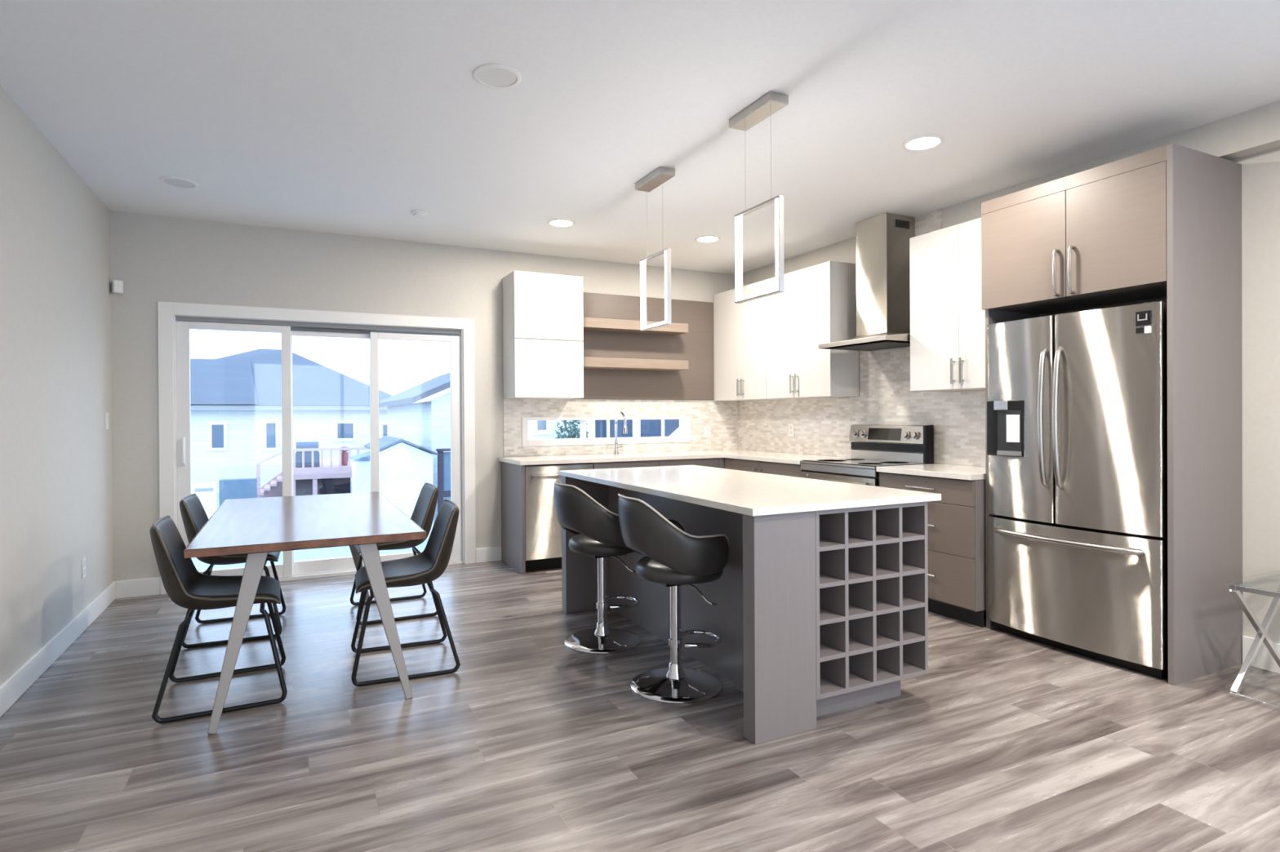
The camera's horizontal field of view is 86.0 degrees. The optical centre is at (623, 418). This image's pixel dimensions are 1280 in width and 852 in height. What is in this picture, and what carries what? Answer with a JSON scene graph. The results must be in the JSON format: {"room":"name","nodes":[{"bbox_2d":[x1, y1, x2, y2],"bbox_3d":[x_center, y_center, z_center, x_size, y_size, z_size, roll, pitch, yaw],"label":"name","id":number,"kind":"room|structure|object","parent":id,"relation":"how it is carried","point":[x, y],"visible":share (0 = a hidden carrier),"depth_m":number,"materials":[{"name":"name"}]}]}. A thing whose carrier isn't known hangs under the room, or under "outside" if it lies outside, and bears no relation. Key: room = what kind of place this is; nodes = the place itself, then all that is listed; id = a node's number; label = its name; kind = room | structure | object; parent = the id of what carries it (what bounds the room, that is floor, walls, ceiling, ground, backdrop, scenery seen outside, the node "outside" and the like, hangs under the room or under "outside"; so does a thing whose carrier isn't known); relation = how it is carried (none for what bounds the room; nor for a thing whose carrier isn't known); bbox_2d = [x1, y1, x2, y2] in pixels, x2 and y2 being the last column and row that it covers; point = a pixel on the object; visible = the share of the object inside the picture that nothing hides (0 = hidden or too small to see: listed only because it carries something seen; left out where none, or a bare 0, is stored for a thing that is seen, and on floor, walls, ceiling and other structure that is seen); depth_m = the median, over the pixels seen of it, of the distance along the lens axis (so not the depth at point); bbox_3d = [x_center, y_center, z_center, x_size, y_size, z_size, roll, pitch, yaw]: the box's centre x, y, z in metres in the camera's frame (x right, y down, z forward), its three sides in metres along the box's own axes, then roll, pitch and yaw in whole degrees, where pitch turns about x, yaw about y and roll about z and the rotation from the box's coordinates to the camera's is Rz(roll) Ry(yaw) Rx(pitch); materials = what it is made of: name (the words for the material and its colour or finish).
{"room":"kitchen dining room","nodes":[
{"label":"kitchen dining room","id":0,"kind":"room"},
{"bbox_2d":[0,85,113,684],"bbox_3d":[-1.722,-0.093,0.766,0.150,2.740,9.280,0,0,-26],"label":"wall","id":1,"kind":"structure","parent":0,"point":[56,474],"depth_m":3.58,"materials":[{"name":"grey paint"}]},
{"bbox_2d":[0,581,115,717],"bbox_3d":[-1.607,1.214,0.739,0.016,0.125,9.129,0,0,-26],"label":"baseboard","id":2,"kind":"structure","parent":1,"relation":"attached to","point":[26,675],"depth_m":3.54,"materials":[{"name":"white paint"}]},
{"bbox_2d":[81,557,86,578],"bbox_3d":[-3.269,0.904,4.158,0.008,0.116,0.072,0,0,-26],"label":"wall outlet","id":3,"kind":"object","parent":1,"relation":"attached to","point":[83,561],"visible":1,"depth_m":4.14,"materials":[{"name":"white plastic"}]},
{"bbox_2d":[105,412,108,429],"bbox_3d":[-3.538,0.014,4.702,0.010,0.116,0.072,0,0,-26],"label":"wall switch","id":4,"kind":"object","parent":1,"relation":"attached to","point":[106,413],"visible":1,"depth_m":4.68,"materials":[{"name":"white plastic"}]},
{"bbox_2d":[111,280,123,293],"bbox_3d":[-3.564,-0.928,4.825,0.087,0.090,0.058,0,0,37],"label":"sensor","id":5,"kind":"object","parent":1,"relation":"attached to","point":[117,286],"visible":1,"depth_m":4.80,"materials":[{"name":"grey plastic"}]},
{"bbox_2d":[191,487,427,571],"bbox_3d":[-25.256,2.318,63.659,150.000,0.300,123.400,0,0,-26],"label":"ground","id":6,"kind":"structure","parent":0,"point":[344,551],"depth_m":11.40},
{"bbox_2d":[191,481,217,519],"bbox_3d":[-8.399,1.765,13.745,0.440,1.000,0.060,0,0,-26],"label":"lattice fence","id":7,"kind":"object","parent":6,"relation":"on","point":[208,500],"visible":0.69,"depth_m":13.75,"materials":[{"name":"white"}]},
{"bbox_2d":[218,478,257,506],"bbox_3d":[-7.920,1.751,14.111,0.660,1.020,0.300,0,0,-26],"label":"wall","id":8,"kind":"structure","parent":6,"relation":"on","point":[239,488],"depth_m":13.98,"materials":[{"name":"blue"}]},
{"bbox_2d":[190,348,392,493],"bbox_3d":[-14.320,-0.180,25.231,11.220,4.870,10.900,0,0,-26],"label":"neighboring house","id":9,"kind":"structure","parent":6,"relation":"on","point":[236,399],"depth_m":21.72,"materials":[{"name":"white"}]},
{"bbox_2d":[256,447,368,497],"bbox_3d":[-8.363,1.463,18.451,2.490,1.567,4.500,0,0,-26],"label":"deck","id":10,"kind":"object","parent":6,"relation":"on","point":[329,468],"visible":0.6,"depth_m":16.52,"materials":[{"name":"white wood"}]},
{"bbox_2d":[295,441,319,467],"bbox_3d":[-7.787,0.873,16.896,0.540,0.608,0.400,0,0,-26],"label":"window","id":11,"kind":"structure","parent":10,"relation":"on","point":[303,445],"depth_m":16.73,"materials":[{"name":"blue glass"}]},
{"bbox_2d":[295,477,350,496],"bbox_3d":[-8.172,1.845,18.544,1.470,0.800,0.100,0,0,-26],"label":"skirt","id":12,"kind":"object","parent":10,"relation":"attached to","point":[325,486],"visible":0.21,"depth_m":18.54,"materials":[{"name":"grey wood"}]},
{"bbox_2d":[340,446,348,465],"bbox_3d":[-7.022,0.932,17.267,0.260,0.478,0.260,0,0,-26],"label":"planter","id":13,"kind":"object","parent":10,"relation":"on","point":[344,455],"visible":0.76,"depth_m":17.20,"materials":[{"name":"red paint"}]},
{"bbox_2d":[350,451,370,493],"bbox_3d":[-4.983,1.448,13.088,0.340,1.600,1.000,0,0,-26],"label":"storage bin","id":14,"kind":"object","parent":6,"relation":"on","point":[361,466],"visible":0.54,"depth_m":12.68,"materials":[{"name":"white"}]},
{"bbox_2d":[364,435,438,540],"bbox_3d":[-4.428,1.300,13.535,1.070,1.885,2.380,0,0,-26],"label":"garden shed","id":15,"kind":"object","parent":6,"relation":"on","point":[405,466],"visible":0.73,"depth_m":12.52,"materials":[{"name":"white"}]},
{"bbox_2d":[435,448,450,513],"bbox_3d":[-3.337,1.402,13.430,0.720,1.670,0.720,0,0,-26],"label":"fence","id":16,"kind":"object","parent":6,"relation":"on","point":[443,458],"visible":0.36,"depth_m":13.04,"materials":[{"name":"grey wood"}]},
{"bbox_2d":[378,373,591,524],"bbox_3d":[-3.971,0.450,17.522,3.860,3.550,7.400,0,0,-26],"label":"house","id":17,"kind":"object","parent":6,"relation":"on","point":[425,424],"visible":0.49,"depth_m":14.68,"materials":[{"name":"grey"}]},
{"bbox_2d":[554,420,589,439],"bbox_3d":[-1.074,1.032,14.371,0.758,2.378,0.615,0,0,-26],"label":"shrub","id":18,"kind":"object","parent":6,"relation":"on","point":[571,434],"visible":0.38,"depth_m":14.27,"materials":[{"name":"green plant"}]},
{"bbox_2d":[591,416,679,438],"bbox_3d":[-0.715,0.201,18.654,2.930,4.000,6.200,0,0,-26],"label":"house","id":19,"kind":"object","parent":6,"relation":"on","point":[602,428],"visible":0.02,"depth_m":15.87,"materials":[{"name":"white"}]},
{"bbox_2d":[110,210,737,581],"bbox_3d":[-1.097,-0.118,6.141,5.660,2.740,0.150,0,0,-26],"label":"wall","id":20,"kind":"structure","parent":0,"point":[156,258],"depth_m":5.34,"materials":[{"name":"white paint"}]},
{"bbox_2d":[115,546,501,599],"bbox_3d":[-2.332,1.200,5.452,2.786,0.125,0.016,0,0,-26],"label":"baseboard","id":21,"kind":"structure","parent":20,"relation":"attached to","point":[149,586],"depth_m":4.92,"materials":[{"name":"white paint"}]},
{"bbox_2d":[157,301,475,595],"bbox_3d":[-2.323,0.203,5.454,2.293,2.118,0.018,0,0,-26],"label":"trim","id":22,"kind":"structure","parent":20,"relation":"attached to","point":[166,310],"depth_m":5.29,"materials":[{"name":"white paint"}]},
{"bbox_2d":[173,315,464,582],"bbox_3d":[-2.356,0.235,5.522,2.148,2.054,0.165,0,0,-26],"label":"door","id":23,"kind":"structure","parent":20,"relation":"in","point":[290,571],"depth_m":5.44,"materials":[{"name":"white plastic"}]},
{"bbox_2d":[502,271,583,399],"bbox_3d":[-0.708,-0.713,6.037,0.624,1.065,0.356,0,0,-26],"label":"upper cabinet","id":24,"kind":"object","parent":20,"relation":"attached to","point":[543,315],"visible":1,"depth_m":5.88,"materials":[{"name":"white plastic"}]},
{"bbox_2d":[521,416,690,446],"bbox_3d":[-0.145,0.113,6.578,1.758,0.259,0.134,0,0,-26],"label":"window","id":25,"kind":"structure","parent":20,"relation":"in","point":[684,421],"depth_m":6.46,"materials":[{"name":"white plastic"}]},
{"bbox_2d":[502,399,737,457],"bbox_3d":[0.064,0.071,6.615,2.501,0.514,0.008,0,0,-26],"label":"tile backsplash","id":26,"kind":"structure","parent":20,"relation":"attached to","point":[722,416],"depth_m":6.61,"materials":[{"name":"tile"}]},
{"bbox_2d":[704,426,710,437],"bbox_3d":[0.853,0.132,6.989,0.072,0.116,0.008,0,0,-26],"label":"wall outlet","id":27,"kind":"object","parent":26,"relation":"attached to","point":[707,428],"visible":1,"depth_m":6.99,"materials":[{"name":"white plastic"}]},
{"bbox_2d":[574,292,713,399],"bbox_3d":[0.208,-0.686,6.667,1.569,0.992,0.021,0,0,-26],"label":"panel","id":28,"kind":"object","parent":20,"relation":"attached to","point":[695,346],"visible":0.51,"depth_m":6.68,"materials":[{"name":"beige laminate"}]},
{"bbox_2d":[583,356,688,370],"bbox_3d":[0.067,-0.515,6.459,1.131,0.086,0.230,0,0,-26],"label":"floating shelf","id":29,"kind":"object","parent":28,"relation":"attached to","point":[588,362],"visible":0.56,"depth_m":6.37,"materials":[{"name":"beige wood"}]},
{"bbox_2d":[583,317,688,335],"bbox_3d":[0.065,-0.869,6.458,1.131,0.086,0.230,0,0,-26],"label":"floating shelf","id":30,"kind":"object","parent":28,"relation":"attached to","point":[589,323],"visible":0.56,"depth_m":6.35,"materials":[{"name":"beige wood"}]},
{"bbox_2d":[524,462,591,466],"bbox_3d":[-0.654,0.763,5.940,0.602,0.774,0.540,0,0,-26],"label":"control panel","id":31,"kind":"object","parent":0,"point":[581,463],"depth_m":5.71,"materials":[{"name":"grey metal"}]},
{"bbox_2d":[0,0,1279,274],"bbox_3d":[0.850,-1.558,1.926,5.810,0.150,9.430,0,0,-26],"label":"ceiling","id":32,"kind":"structure","parent":0,"point":[353,117],"depth_m":3.21,"materials":[{"name":"paint"}]},
{"bbox_2d":[159,176,198,188],"bbox_3d":[-2.761,-1.466,4.261,0.206,0.008,0.206,0,0,-26],"label":"ceiling speaker","id":33,"kind":"object","parent":32,"relation":"in","point":[177,182],"visible":1,"depth_m":4.25,"materials":[{"name":"white paint"}]},
{"bbox_2d":[411,209,426,217],"bbox_3d":[-1.465,-1.464,4.917,0.110,0.032,0.110,0,0,-26],"label":"smoke detector","id":34,"kind":"object","parent":32,"relation":"attached to","point":[419,214],"visible":1,"depth_m":4.88,"materials":[{"name":"white plastic"}]},
{"bbox_2d":[472,63,521,88],"bbox_3d":[-0.544,-1.474,2.957,0.206,0.008,0.206,0,0,-26],"label":"ceiling speaker","id":35,"kind":"object","parent":32,"relation":"in","point":[491,75],"visible":1,"depth_m":2.95,"materials":[{"name":"white paint"}]},
{"bbox_2d":[547,218,574,226],"bbox_3d":[-0.471,-1.483,5.193,0.206,0.008,0.206,0,0,-26],"label":"recessed light","id":36,"kind":"object","parent":32,"relation":"in","point":[555,222],"visible":1,"depth_m":5.18,"materials":[{"name":"white paint"}]},
{"bbox_2d":[635,166,675,331],"bbox_3d":[0.193,-1.023,4.209,0.104,0.928,0.350,0,0,-26],"label":"pendant light","id":37,"kind":"object","parent":32,"relation":"hanging from","point":[661,175],"visible":1,"depth_m":4.16,"materials":[{"name":"grey metal"}]},
{"bbox_2d":[640,261,646,329],"bbox_3d":[0.125,-0.783,4.352,0.032,0.429,0.018,0,0,-26],"label":"diffuser","id":38,"kind":"object","parent":37,"relation":"attached to","point":[642,264],"depth_m":4.34,"materials":[{"name":"white"}]},
{"bbox_2d":[641,320,665,328],"bbox_3d":[0.195,-0.575,4.211,0.032,0.014,0.298,0,0,-26],"label":"diffuser","id":39,"kind":"object","parent":37,"relation":"attached to","point":[660,324],"depth_m":4.21,"materials":[{"name":"white"}]},
{"bbox_2d":[664,250,666,323],"bbox_3d":[0.263,-0.782,4.068,0.032,0.429,0.018,0,0,-26],"label":"diffuser","id":40,"kind":"object","parent":37,"relation":"attached to","point":[665,251],"depth_m":4.06,"materials":[{"name":"white"}]},
{"bbox_2d":[695,235,719,242],"bbox_3d":[0.699,-1.492,5.692,0.206,0.008,0.206,0,0,-26],"label":"recessed light","id":41,"kind":"object","parent":32,"relation":"in","point":[708,238],"visible":1,"depth_m":5.68,"materials":[{"name":"white paint"}]},
{"bbox_2d":[728,91,788,303],"bbox_3d":[0.643,-1.032,3.279,0.104,0.908,0.350,0,0,-26],"label":"pendant light","id":42,"kind":"object","parent":32,"relation":"hanging from","point":[771,102],"visible":1,"depth_m":3.23,"materials":[{"name":"grey metal"}]},
{"bbox_2d":[734,216,742,301],"bbox_3d":[0.576,-0.797,3.422,0.032,0.419,0.018,0,0,-26],"label":"diffuser","id":43,"kind":"object","parent":42,"relation":"attached to","point":[738,220],"depth_m":3.41,"materials":[{"name":"white plastic"}]},
{"bbox_2d":[737,288,775,300],"bbox_3d":[0.645,-0.594,3.281,0.032,0.014,0.298,0,0,-26],"label":"diffuser","id":44,"kind":"object","parent":42,"relation":"attached to","point":[771,291],"depth_m":3.27,"materials":[{"name":"white"}]},
{"bbox_2d":[774,198,778,290],"bbox_3d":[0.713,-0.796,3.138,0.032,0.419,0.018,0,0,-26],"label":"diffuser","id":45,"kind":"object","parent":42,"relation":"attached to","point":[776,200],"depth_m":3.13,"materials":[{"name":"white plastic"}]},
{"bbox_2d":[902,134,943,151],"bbox_3d":[1.617,-1.490,3.704,0.206,0.008,0.206,0,0,-26],"label":"recessed light","id":46,"kind":"object","parent":32,"relation":"in","point":[924,142],"visible":1,"depth_m":3.69,"materials":[{"name":"white paint"}]},
{"bbox_2d":[0,560,1279,851],"bbox_3d":[0.866,1.317,1.938,5.810,0.120,9.430,0,0,-26],"label":"floor","id":47,"kind":"structure","parent":0,"point":[1007,742],"depth_m":2.61,"materials":[{"name":"wood"}]},
{"bbox_2d":[150,515,287,723],"bbox_3d":[-1.855,0.861,3.169,0.531,0.815,0.515,0,0,-27],"label":"dining chair","id":48,"kind":"object","parent":47,"relation":"on","point":[188,588],"visible":0.94,"depth_m":3.07,"materials":[{"name":"black leather"}]},
{"bbox_2d":[179,493,286,648],"bbox_3d":[-2.325,0.860,4.098,0.531,0.815,0.515,0,0,-24],"label":"dining chair","id":49,"kind":"object","parent":47,"relation":"on","point":[194,517],"visible":0.55,"depth_m":3.95,"materials":[{"name":"black leather"}]},
{"bbox_2d":[183,492,426,733],"bbox_3d":[-1.732,0.893,3.776,0.948,0.752,1.904,0,0,-26],"label":"dining table","id":50,"kind":"object","parent":47,"relation":"on","point":[255,527],"visible":0.97,"depth_m":3.10,"materials":[{"name":"brown wood"}]},
{"bbox_2d":[350,482,438,625],"bbox_3d":[-1.499,0.853,4.514,0.531,0.815,0.515,0,0,-26],"label":"dining chair","id":51,"kind":"object","parent":47,"relation":"on","point":[423,514],"visible":0.58,"depth_m":4.45,"materials":[{"name":"black leather"}]},
{"bbox_2d":[351,498,460,686],"bbox_3d":[-1.129,0.855,3.553,0.531,0.815,0.515,0,0,-22],"label":"dining chair","id":52,"kind":"object","parent":47,"relation":"on","point":[424,567],"visible":0.91,"depth_m":3.46,"materials":[{"name":"black leather"}]},
{"bbox_2d":[501,462,525,574],"bbox_3d":[-0.937,0.813,5.795,0.026,0.879,0.611,0,0,-26],"label":"end panel","id":53,"kind":"object","parent":47,"relation":"on","point":[513,476],"visible":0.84,"depth_m":5.73,"materials":[{"name":"beige laminate"}]},
{"bbox_2d":[524,462,593,572],"bbox_3d":[-0.637,0.814,5.906,0.602,0.874,0.616,0,0,-26],"label":"dishwasher","id":54,"kind":"object","parent":47,"relation":"on","point":[543,530],"visible":0.52,"depth_m":5.61,"materials":[{"name":"grey metal"}]},
{"bbox_2d":[553,482,639,654],"bbox_3d":[-0.137,0.803,3.861,0.497,0.906,0.547,0,0,-30],"label":"bar stool","id":55,"kind":"object","parent":47,"relation":"on","point":[597,530],"visible":0.86,"depth_m":3.71,"materials":[{"name":"grey leather"}]},
{"bbox_2d":[568,533,634,555],"bbox_3d":[-0.104,0.699,3.879,0.414,0.087,0.414,0,0,-30],"label":"seat cushion","id":56,"kind":"object","parent":55,"relation":"on","point":[580,544],"depth_m":3.70,"materials":[{"name":"black leather"}]},
{"bbox_2d":[591,457,724,469],"bbox_3d":[0.236,0.805,6.333,1.334,0.878,0.607,0,0,-26],"label":"base cabinet","id":57,"kind":"object","parent":47,"relation":"on","point":[712,462],"visible":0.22,"depth_m":6.09,"materials":[{"name":"beige laminate"}]},
{"bbox_2d":[617,493,729,704],"bbox_3d":[0.227,0.803,3.223,0.497,0.906,0.547,0,0,-22],"label":"bar stool","id":58,"kind":"object","parent":47,"relation":"on","point":[674,557],"visible":1,"depth_m":3.07,"materials":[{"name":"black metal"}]},
{"bbox_2d":[635,555,723,585],"bbox_3d":[0.262,0.699,3.237,0.414,0.087,0.414,0,0,-22],"label":"seat cushion","id":59,"kind":"object","parent":58,"relation":"on","point":[647,569],"depth_m":3.07,"materials":[{"name":"black leather"}]},
{"bbox_2d":[561,475,928,744],"bbox_3d":[0.497,0.810,3.779,1.008,0.884,2.056,0,0,-26],"label":"kitchen island","id":60,"kind":"object","parent":47,"relation":"on","point":[816,613],"visible":0.77,"depth_m":2.96,"materials":[{"name":"beige laminate"}]},
{"bbox_2d":[559,465,941,516],"bbox_3d":[0.498,0.352,3.780,1.030,0.030,2.100,0,0,-26],"label":"island countertop","id":61,"kind":"structure","parent":60,"relation":"on","point":[753,494],"depth_m":3.28,"materials":[{"name":"white stone"}]},
{"bbox_2d":[819,531,924,551],"bbox_3d":[0.995,0.528,3.059,0.602,0.019,0.324,0,0,-26],"label":"shelf","id":62,"kind":"object","parent":60,"relation":"attached to","point":[827,543],"depth_m":2.94,"materials":[{"name":"beige laminate"}]},
{"bbox_2d":[819,564,924,588],"bbox_3d":[0.996,0.678,3.059,0.602,0.019,0.324,0,0,-26],"label":"shelf","id":63,"kind":"object","parent":60,"relation":"attached to","point":[827,579],"depth_m":2.94,"materials":[{"name":"beige laminate"}]},
{"bbox_2d":[819,596,924,626],"bbox_3d":[0.997,0.828,3.060,0.602,0.019,0.324,0,0,-26],"label":"shelf","id":64,"kind":"object","parent":60,"relation":"attached to","point":[828,615],"depth_m":2.95,"materials":[{"name":"beige laminate"}]},
{"bbox_2d":[819,629,924,662],"bbox_3d":[0.998,0.978,3.061,0.602,0.019,0.324,0,0,-26],"label":"shelf","id":65,"kind":"object","parent":60,"relation":"attached to","point":[828,651],"depth_m":2.95,"materials":[{"name":"beige laminate"}]},
{"bbox_2d":[724,457,804,476],"bbox_3d":[1.404,0.799,6.003,0.592,0.878,1.076,0,0,-26],"label":"base cabinet","id":66,"kind":"object","parent":47,"relation":"on","point":[770,468],"visible":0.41,"depth_m":5.84,"materials":[{"name":"beige laminate"}]},
{"bbox_2d":[498,449,857,465],"bbox_3d":[0.414,0.347,5.854,2.554,0.035,1.683,0,0,-26],"label":"countertop","id":67,"kind":"structure","parent":66,"relation":"on","point":[766,456],"depth_m":6.01,"materials":[{"name":"white stone"}]},
{"bbox_2d":[613,412,627,454],"bbox_3d":[0.004,0.132,6.351,0.124,0.396,0.246,0,0,-26],"label":"faucet","id":68,"kind":"object","parent":67,"relation":"on","point":[616,447],"visible":1,"depth_m":6.40,"materials":[{"name":"silver metal"}]},
{"bbox_2d":[796,424,933,486],"bbox_3d":[1.789,0.617,5.152,0.638,1.144,0.768,0,0,-26],"label":"range","id":69,"kind":"object","parent":47,"relation":"on","point":[861,471],"visible":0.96,"depth_m":5.12,"materials":[{"name":"grey metal"}]},
{"bbox_2d":[800,457,928,469],"bbox_3d":[1.811,0.332,5.162,0.585,0.023,0.768,0,0,-26],"label":"cooktop","id":70,"kind":"object","parent":69,"relation":"in","point":[846,463],"depth_m":5.08,"materials":[{"name":"black glass"}]},
{"bbox_2d":[879,472,986,627],"bbox_3d":[2.139,0.801,4.484,0.592,0.878,0.720,0,0,-26],"label":"base cabinet","id":71,"kind":"object","parent":47,"relation":"on","point":[957,522],"visible":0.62,"depth_m":4.16,"materials":[{"name":"beige laminate"}]},
{"bbox_2d":[875,463,986,480],"bbox_3d":[2.156,0.342,4.494,0.604,0.035,0.724,0,0,-26],"label":"countertop","id":72,"kind":"structure","parent":71,"relation":"on","point":[936,470],"depth_m":4.40,"materials":[{"name":"white stone"}]},
{"bbox_2d":[986,300,1168,679],"bbox_3d":[2.565,0.334,3.747,0.702,1.804,0.908,0,0,-26],"label":"refrigerator","id":73,"kind":"object","parent":47,"relation":"on","point":[1077,402],"visible":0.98,"depth_m":3.52,"materials":[{"name":"grey metal"}]},
{"bbox_2d":[981,142,1242,685],"bbox_3d":[2.605,-0.021,3.757,0.674,2.523,0.984,0,0,-26],"label":"refrigerator surround","id":74,"kind":"object","parent":47,"relation":"on","point":[1166,220],"visible":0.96,"depth_m":3.36,"materials":[{"name":"beige laminate"}]},
{"bbox_2d":[1229,571,1279,711],"bbox_3d":[3.063,0.983,2.923,0.547,0.516,0.580,0,0,-26],"label":"side table","id":75,"kind":"object","parent":47,"relation":"on","point":[1261,629],"visible":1,"depth_m":3.10,"materials":[{"name":"silver metal"}]},
{"bbox_2d":[737,100,1279,644],"bbox_3d":[3.328,-0.132,3.128,0.320,2.740,9.130,0,0,-26],"label":"wall","id":76,"kind":"structure","parent":0,"point":[1251,138],"depth_m":3.41,"materials":[{"name":"white paint"}]},
{"bbox_2d":[713,280,779,400],"bbox_3d":[1.228,-0.726,6.675,0.342,1.085,0.855,0,0,-26],"label":"upper cabinet","id":77,"kind":"object","parent":76,"relation":"attached to","point":[740,328],"depth_m":6.58,"materials":[{"name":"white wood"}]},
{"bbox_2d":[765,261,859,399],"bbox_3d":[1.595,-0.725,5.917,0.343,1.085,0.825,0,0,-26],"label":"upper cabinet","id":78,"kind":"object","parent":76,"relation":"attached to","point":[817,305],"visible":0.98,"depth_m":5.67,"materials":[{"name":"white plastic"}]},
{"bbox_2d":[737,208,986,466],"bbox_3d":[1.881,-0.591,5.732,0.008,1.823,3.179,0,0,-26],"label":"tile backsplash","id":79,"kind":"structure","parent":76,"relation":"attached to","point":[822,426],"depth_m":5.45,"materials":[{"name":"tile"}]},
{"bbox_2d":[788,423,794,436],"bbox_3d":[1.562,0.106,6.385,0.008,0.116,0.072,0,0,-26],"label":"wall outlet","id":80,"kind":"object","parent":79,"relation":"attached to","point":[791,427],"visible":1,"depth_m":6.38,"materials":[{"name":"white plastic"}]},
{"bbox_2d":[818,213,915,351],"bbox_3d":[1.883,-1.018,5.108,0.526,0.962,0.665,0,0,-26],"label":"range hood","id":81,"kind":"object","parent":76,"relation":"attached to","point":[882,241],"visible":0.85,"depth_m":5.06,"materials":[{"name":"silver metal"}]},
{"bbox_2d":[895,219,909,228],"bbox_3d":[2.054,-1.434,5.050,0.140,0.055,0.001,0,0,-26],"label":"vent grille","id":82,"kind":"object","parent":81,"relation":"attached to","point":[900,224],"depth_m":5.05,"materials":[{"name":"grey metal"}]},
{"bbox_2d":[909,217,985,391],"bbox_3d":[2.267,-0.727,4.529,0.343,1.068,0.693,0,0,-26],"label":"upper cabinet","id":83,"kind":"object","parent":76,"relation":"attached to","point":[948,318],"visible":0.66,"depth_m":4.51,"materials":[{"name":"white wood"}]},
{"bbox_2d":[1242,635,1279,674],"bbox_3d":[3.358,1.166,2.978,0.016,0.145,1.072,0,0,-26],"label":"baseboard","id":84,"kind":"structure","parent":76,"relation":"attached to","point":[1264,660],"depth_m":3.38,"materials":[{"name":"white paint"}]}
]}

